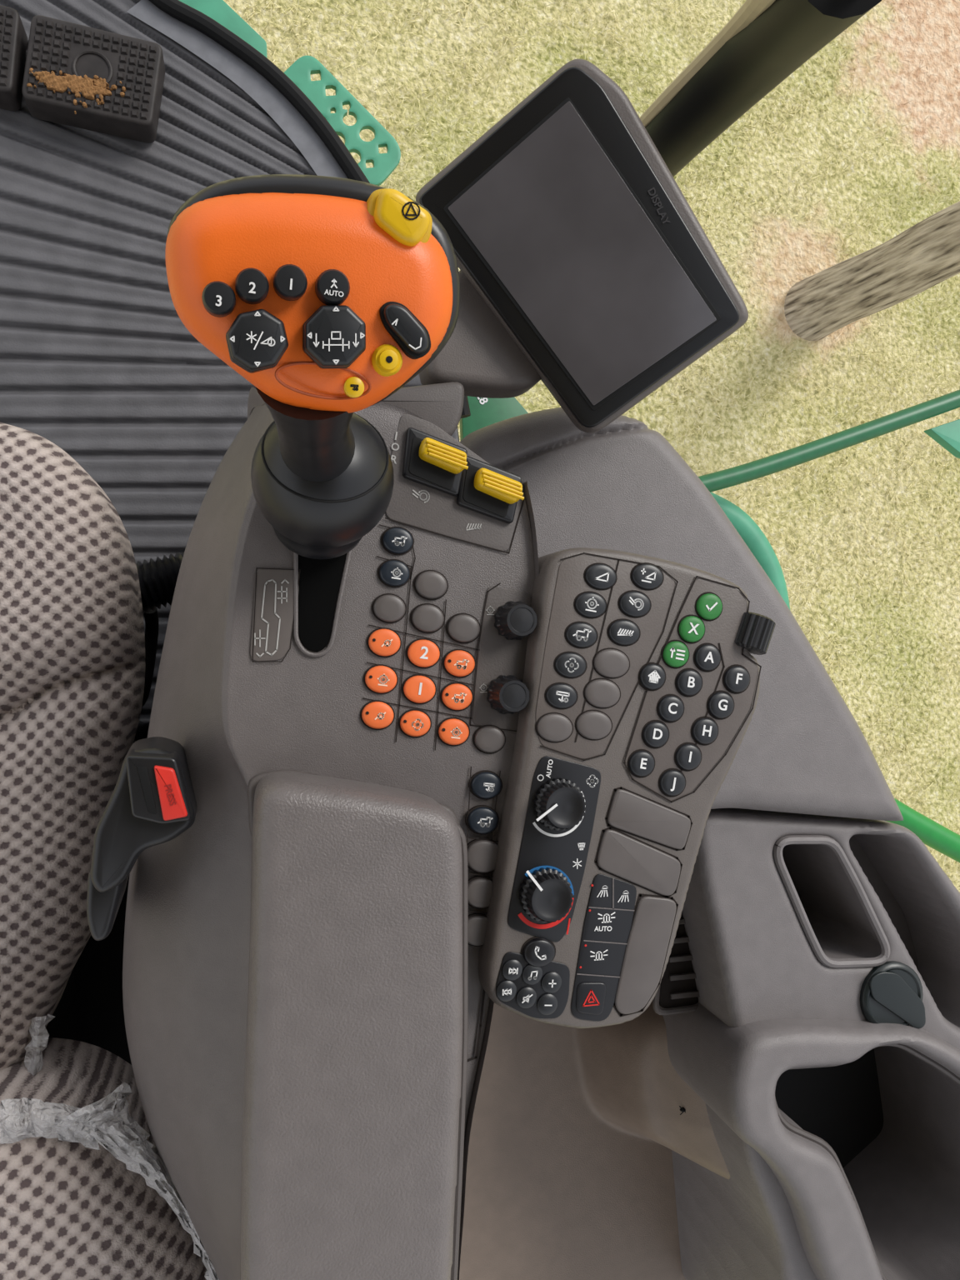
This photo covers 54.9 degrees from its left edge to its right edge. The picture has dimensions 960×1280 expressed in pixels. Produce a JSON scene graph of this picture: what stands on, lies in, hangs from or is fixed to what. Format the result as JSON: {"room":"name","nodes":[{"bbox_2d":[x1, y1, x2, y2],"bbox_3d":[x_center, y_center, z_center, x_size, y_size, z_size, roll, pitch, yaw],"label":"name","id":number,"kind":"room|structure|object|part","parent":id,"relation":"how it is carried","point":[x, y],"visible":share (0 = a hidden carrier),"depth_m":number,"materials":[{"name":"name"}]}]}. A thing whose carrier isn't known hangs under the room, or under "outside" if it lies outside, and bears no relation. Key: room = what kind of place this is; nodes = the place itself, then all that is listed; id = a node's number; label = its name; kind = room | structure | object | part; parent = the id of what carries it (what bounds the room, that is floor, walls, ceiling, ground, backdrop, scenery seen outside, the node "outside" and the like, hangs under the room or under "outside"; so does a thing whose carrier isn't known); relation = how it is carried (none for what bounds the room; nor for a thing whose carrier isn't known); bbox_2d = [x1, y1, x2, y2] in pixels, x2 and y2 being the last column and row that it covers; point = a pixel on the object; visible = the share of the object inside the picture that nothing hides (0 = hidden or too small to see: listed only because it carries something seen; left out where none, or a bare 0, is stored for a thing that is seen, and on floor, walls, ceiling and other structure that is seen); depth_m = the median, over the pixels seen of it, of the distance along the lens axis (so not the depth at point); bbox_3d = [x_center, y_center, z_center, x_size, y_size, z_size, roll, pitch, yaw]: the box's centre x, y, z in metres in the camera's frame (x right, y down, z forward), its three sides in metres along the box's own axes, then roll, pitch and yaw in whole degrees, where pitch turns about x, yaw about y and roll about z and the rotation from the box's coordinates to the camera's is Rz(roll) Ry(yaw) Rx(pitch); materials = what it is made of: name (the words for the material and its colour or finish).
{"room":"control cabin","nodes":[
{"label":"control cabin","id":0,"kind":"room"},
{"bbox_2d":[179,0,528,440],"bbox_3d":[-0.157,-0.686,1.568,0.207,0.021,1.076,-37,98,-11],"label":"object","id":1,"kind":"object","parent":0,"point":[485,412],"visible":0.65,"depth_m":1.54,"materials":[{"name":"paint"}]},
{"bbox_2d":[223,0,959,892],"bbox_3d":[1.171,0.000,3.574,20.000,0.059,20.000,0,90,-14],"label":"grass lawn","id":2,"kind":"structure","parent":0,"point":[858,146],"depth_m":3.62,"materials":[{"name":"plant"}]},
{"bbox_2d":[784,201,959,340],"bbox_3d":[1.568,-1.303,3.015,0.483,1.430,0.243,-6,91,-14],"label":"trunk","id":3,"kind":"object","parent":2,"relation":"on","point":[925,255],"visible":0.99,"depth_m":3.24,"materials":[{"name":"brown wood"}]},
{"bbox_2d":[645,0,881,176],"bbox_3d":[0.200,-0.487,0.871,0.069,0.621,0.213,33,83,-12],"label":"pillar","id":4,"kind":"structure","parent":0,"point":[752,62],"depth_m":0.75,"materials":[{"name":"black metal"}]},
{"bbox_2d":[640,0,774,126],"bbox_3d":[0.177,-0.504,0.868,0.025,0.608,0.243,32,83,-12],"label":"seal","id":5,"kind":"object","parent":4,"relation":"attached to","point":[750,10],"visible":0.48,"depth_m":0.78,"materials":[{"name":"rubber"}]},
{"bbox_2d":[710,491,959,862],"bbox_3d":[0.620,0.106,1.704,0.234,0.252,0.878,-32,97,-12],"label":"fender","id":6,"kind":"object","parent":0,"point":[932,833],"visible":0.32,"depth_m":1.74,"materials":[{"name":"green metal"}]},
{"bbox_2d":[698,389,959,492],"bbox_3d":[0.686,-0.377,1.724,0.705,0.046,0.163,-8,92,-14],"label":"handrail","id":7,"kind":"object","parent":6,"relation":"attached to","point":[947,435],"visible":0.89,"depth_m":1.70,"materials":[{"name":"metal"}]},
{"bbox_3d":[0.776,0.328,1.636,0.393,0.044,0.047,29,83,-12],"label":"rail","id":8,"kind":"part","parent":6,"relation":"part of","materials":[{"name":"green metal"}]},
{"bbox_3d":[-0.369,0.147,1.305,1.046,0.050,2.187,0,90,-14],"label":"floor","id":9,"kind":"structure","parent":0,"visible":0},
{"bbox_2d":[0,0,459,743],"bbox_3d":[-0.401,-0.322,1.255,0.934,0.030,1.207,0,90,-14],"label":"floor mat","id":10,"kind":"object","parent":9,"relation":"on","point":[98,361],"visible":0.33,"depth_m":1.22,"materials":[{"name":"rubber"}]},
{"bbox_2d":[0,5,27,111],"bbox_3d":[-0.653,-0.738,1.147,0.152,0.048,0.107,6,89,-14],"label":"foot pedal","id":11,"kind":"object","parent":10,"relation":"on","point":[13,37],"visible":1,"depth_m":1.15,"materials":[{"name":"rubber"}]},
{"bbox_2d":[21,15,164,143],"bbox_3d":[-0.494,-0.717,1.186,0.158,0.050,0.115,6,89,-14],"label":"foot pedal","id":12,"kind":"object","parent":10,"relation":"on","point":[76,75],"visible":1,"depth_m":1.17,"materials":[{"name":"rubber"}]},
{"bbox_2d":[0,422,219,1279],"bbox_3d":[-0.455,0.269,0.902,0.446,0.629,0.900,0,90,-14],"label":"seat","id":13,"kind":"object","parent":10,"relation":"on","point":[87,1192],"visible":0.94,"depth_m":0.72,"materials":[{"name":"fabric"}]},
{"bbox_3d":[-0.536,0.287,0.995,0.333,0.410,0.863,0,90,-14],"label":"seat","id":14,"kind":"part","parent":13,"relation":"part of","materials":[{"name":"black"}]},
{"bbox_2d":[0,422,144,1069],"bbox_3d":[-0.449,0.089,0.754,0.320,0.120,0.540,0,90,-14],"label":"seat cushion","id":15,"kind":"object","parent":13,"relation":"on","point":[72,637],"depth_m":0.73,"materials":[{"name":"fabric"}]},
{"bbox_2d":[0,1037,206,1279],"bbox_3d":[-0.369,0.475,0.712,0.371,0.160,0.298,0,90,-14],"label":"backrest cushion","id":16,"kind":"object","parent":13,"relation":"on","point":[72,1208],"depth_m":0.66,"materials":[{"name":"fabric"}]},
{"bbox_2d":[127,0,461,419],"bbox_3d":[-0.245,-0.576,1.275,0.456,0.001,0.570,0,90,-14],"label":"sill","id":17,"kind":"structure","parent":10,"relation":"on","point":[279,108],"depth_m":1.26,"materials":[{"name":"grey metal"}]},
{"bbox_2d":[149,0,470,418],"bbox_3d":[-0.237,-0.662,1.270,0.110,0.022,0.817,-40,99,-11],"label":"seal","id":18,"kind":"object","parent":10,"relation":"on","point":[177,9],"visible":0.52,"depth_m":1.25,"materials":[{"name":"black rubber"}]},
{"bbox_2d":[122,387,539,1279],"bbox_3d":[-0.183,0.218,0.886,0.253,0.752,0.782,6,88,-14],"label":"control console","id":19,"kind":"object","parent":10,"relation":"on","point":[307,1011],"visible":0.93,"depth_m":0.57,"materials":[{"name":"plastic"}]},
{"bbox_2d":[86,736,197,940],"bbox_3d":[-0.217,0.127,0.593,0.054,0.104,0.132,21,85,-13],"label":"seat belt buckle","id":20,"kind":"object","parent":19,"relation":"attached to","point":[152,802],"visible":1,"depth_m":0.56,"materials":[{"name":"black plastic"}]},
{"bbox_2d":[134,551,184,741],"bbox_3d":[-0.348,0.012,1.024,0.137,0.252,0.211,0,90,-14],"label":"seat suspension bellows","id":21,"kind":"object","parent":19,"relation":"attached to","point":[157,579],"visible":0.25,"depth_m":0.92,"materials":[{"name":"black plastic"}]},
{"bbox_2d":[165,174,459,559],"bbox_3d":[-0.088,-0.127,0.477,0.128,0.208,0.157,0,90,-14],"label":"lever","id":22,"kind":"object","parent":19,"relation":"on","point":[327,295],"visible":1,"depth_m":0.39,"materials":[{"name":"orange plastic"},{"name":"black plastic"},{"name":"yellow plastic"}]},
{"bbox_2d":[225,309,288,373],"bbox_3d":[-0.093,-0.125,0.386,0.025,0.027,0.028,0,90,-14],"label":"switch","id":23,"kind":"object","parent":22,"relation":"attached to","point":[257,340],"depth_m":0.38,"materials":[{"name":"black plastic"}]},
{"bbox_2d":[302,305,365,369],"bbox_3d":[-0.062,-0.129,0.392,0.027,0.027,0.029,0,90,-14],"label":"switch","id":24,"kind":"object","parent":22,"relation":"attached to","point":[334,336],"depth_m":0.38,"materials":[{"name":"black plastic"}]},
{"bbox_3d":[-0.024,-0.116,0.582,0.031,0.014,0.014,19,85,-13],"label":"rocker lever","id":25,"kind":"part","parent":19,"relation":"part of","materials":[{"name":"yellow plastic"}]},
{"bbox_3d":[-0.016,-0.100,0.595,0.091,0.006,0.068,15,86,-14],"label":"switch panel","id":26,"kind":"part","parent":19,"relation":"part of","materials":[{"name":"grey plastic"}]},
{"bbox_3d":[0.011,-0.098,0.591,0.032,0.014,0.014,19,85,-13],"label":"rocker lever","id":27,"kind":"part","parent":19,"relation":"part of","materials":[{"name":"yellow plastic"}]},
{"bbox_3d":[0.014,0.013,0.603,0.033,0.004,0.093,7,88,-14],"label":"knob panel","id":28,"kind":"part","parent":19,"relation":"part of","materials":[{"name":"plastic"}]},
{"bbox_2d":[380,58,748,435],"bbox_3d":[0.031,-0.240,0.656,0.262,0.112,0.213,-39,99,-11],"label":"touchscreen monitor","id":29,"kind":"object","parent":19,"relation":"attached to","point":[587,272],"visible":0.94,"depth_m":0.64,"materials":[{"name":"plastic"}]},
{"bbox_2d":[459,407,959,1279],"bbox_3d":[0.188,0.340,1.081,0.691,0.632,1.059,0,90,-14],"label":"console","id":30,"kind":"object","parent":9,"relation":"on","point":[802,900],"visible":0.53,"depth_m":0.83,"materials":[{"name":"plastic"}]},
{"bbox_2d":[459,1000,729,1279],"bbox_3d":[0.030,0.508,1.079,0.383,0.520,0.722,0,90,-14],"label":"panel","id":31,"kind":"object","parent":30,"relation":"in","point":[584,1162],"depth_m":0.98,"materials":[{"name":"plastic"}]},
{"bbox_2d":[478,547,775,1028],"bbox_3d":[0.022,0.097,0.863,0.170,0.576,0.312,17,86,-13],"label":"control panel","id":32,"kind":"object","parent":30,"relation":"attached to","point":[642,677],"visible":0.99,"depth_m":0.60,"materials":[{"name":"plastic"}]},
{"bbox_3d":[0.034,0.220,0.587,0.050,0.004,0.037,17,86,-13],"label":"media pane","id":33,"kind":"part","parent":32,"relation":"part of","materials":[{"name":"black plastic"}]},
{"bbox_3d":[0.047,0.133,0.590,0.046,0.004,0.115,11,87,-14],"label":"climate pane","id":34,"kind":"part","parent":32,"relation":"part of","materials":[{"name":"black plastic"}]},
{"bbox_2d":[570,874,636,1020],"bbox_3d":[0.080,0.199,0.598,0.033,0.004,0.093,11,87,-14],"label":"panel","id":35,"kind":"object","parent":32,"relation":"on","point":[603,909],"depth_m":0.60,"materials":[{"name":"plastic"}]},
{"bbox_3d":[0.080,0.012,0.598,0.081,0.004,0.132,11,87,-14],"label":"function pane","id":36,"kind":"part","parent":32,"relation":"part of","materials":[{"name":"grey plastic"}]},
{"bbox_3d":[0.146,0.036,0.615,0.073,0.004,0.148,25,84,-13],"label":"letter pane","id":37,"kind":"part","parent":32,"relation":"part of","materials":[{"name":"grey plastic"}]},
{"bbox_2d":[679,1105,685,1114],"bbox_3d":[0.195,0.449,0.882,0.011,0.002,0.011,0,90,-14],"label":"insect","id":38,"kind":"object","parent":30,"relation":"on","point":[682,1109],"visible":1,"depth_m":0.88},
{"bbox_2d":[659,1002,959,1279],"bbox_3d":[0.354,0.490,0.911,0.352,0.222,0.323,0,90,-14],"label":"cup holder","id":39,"kind":"object","parent":30,"relation":"attached to","point":[857,1123],"visible":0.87,"depth_m":0.87,"materials":[{"name":"plastic"}]},
{"bbox_2d":[860,960,925,1028],"bbox_3d":[0.368,0.319,0.824,0.063,0.008,0.062,0,90,-14],"label":"socket","id":40,"kind":"object","parent":30,"relation":"attached to","point":[892,992],"depth_m":0.82,"materials":[{"name":"grey plastic"}]}
]}

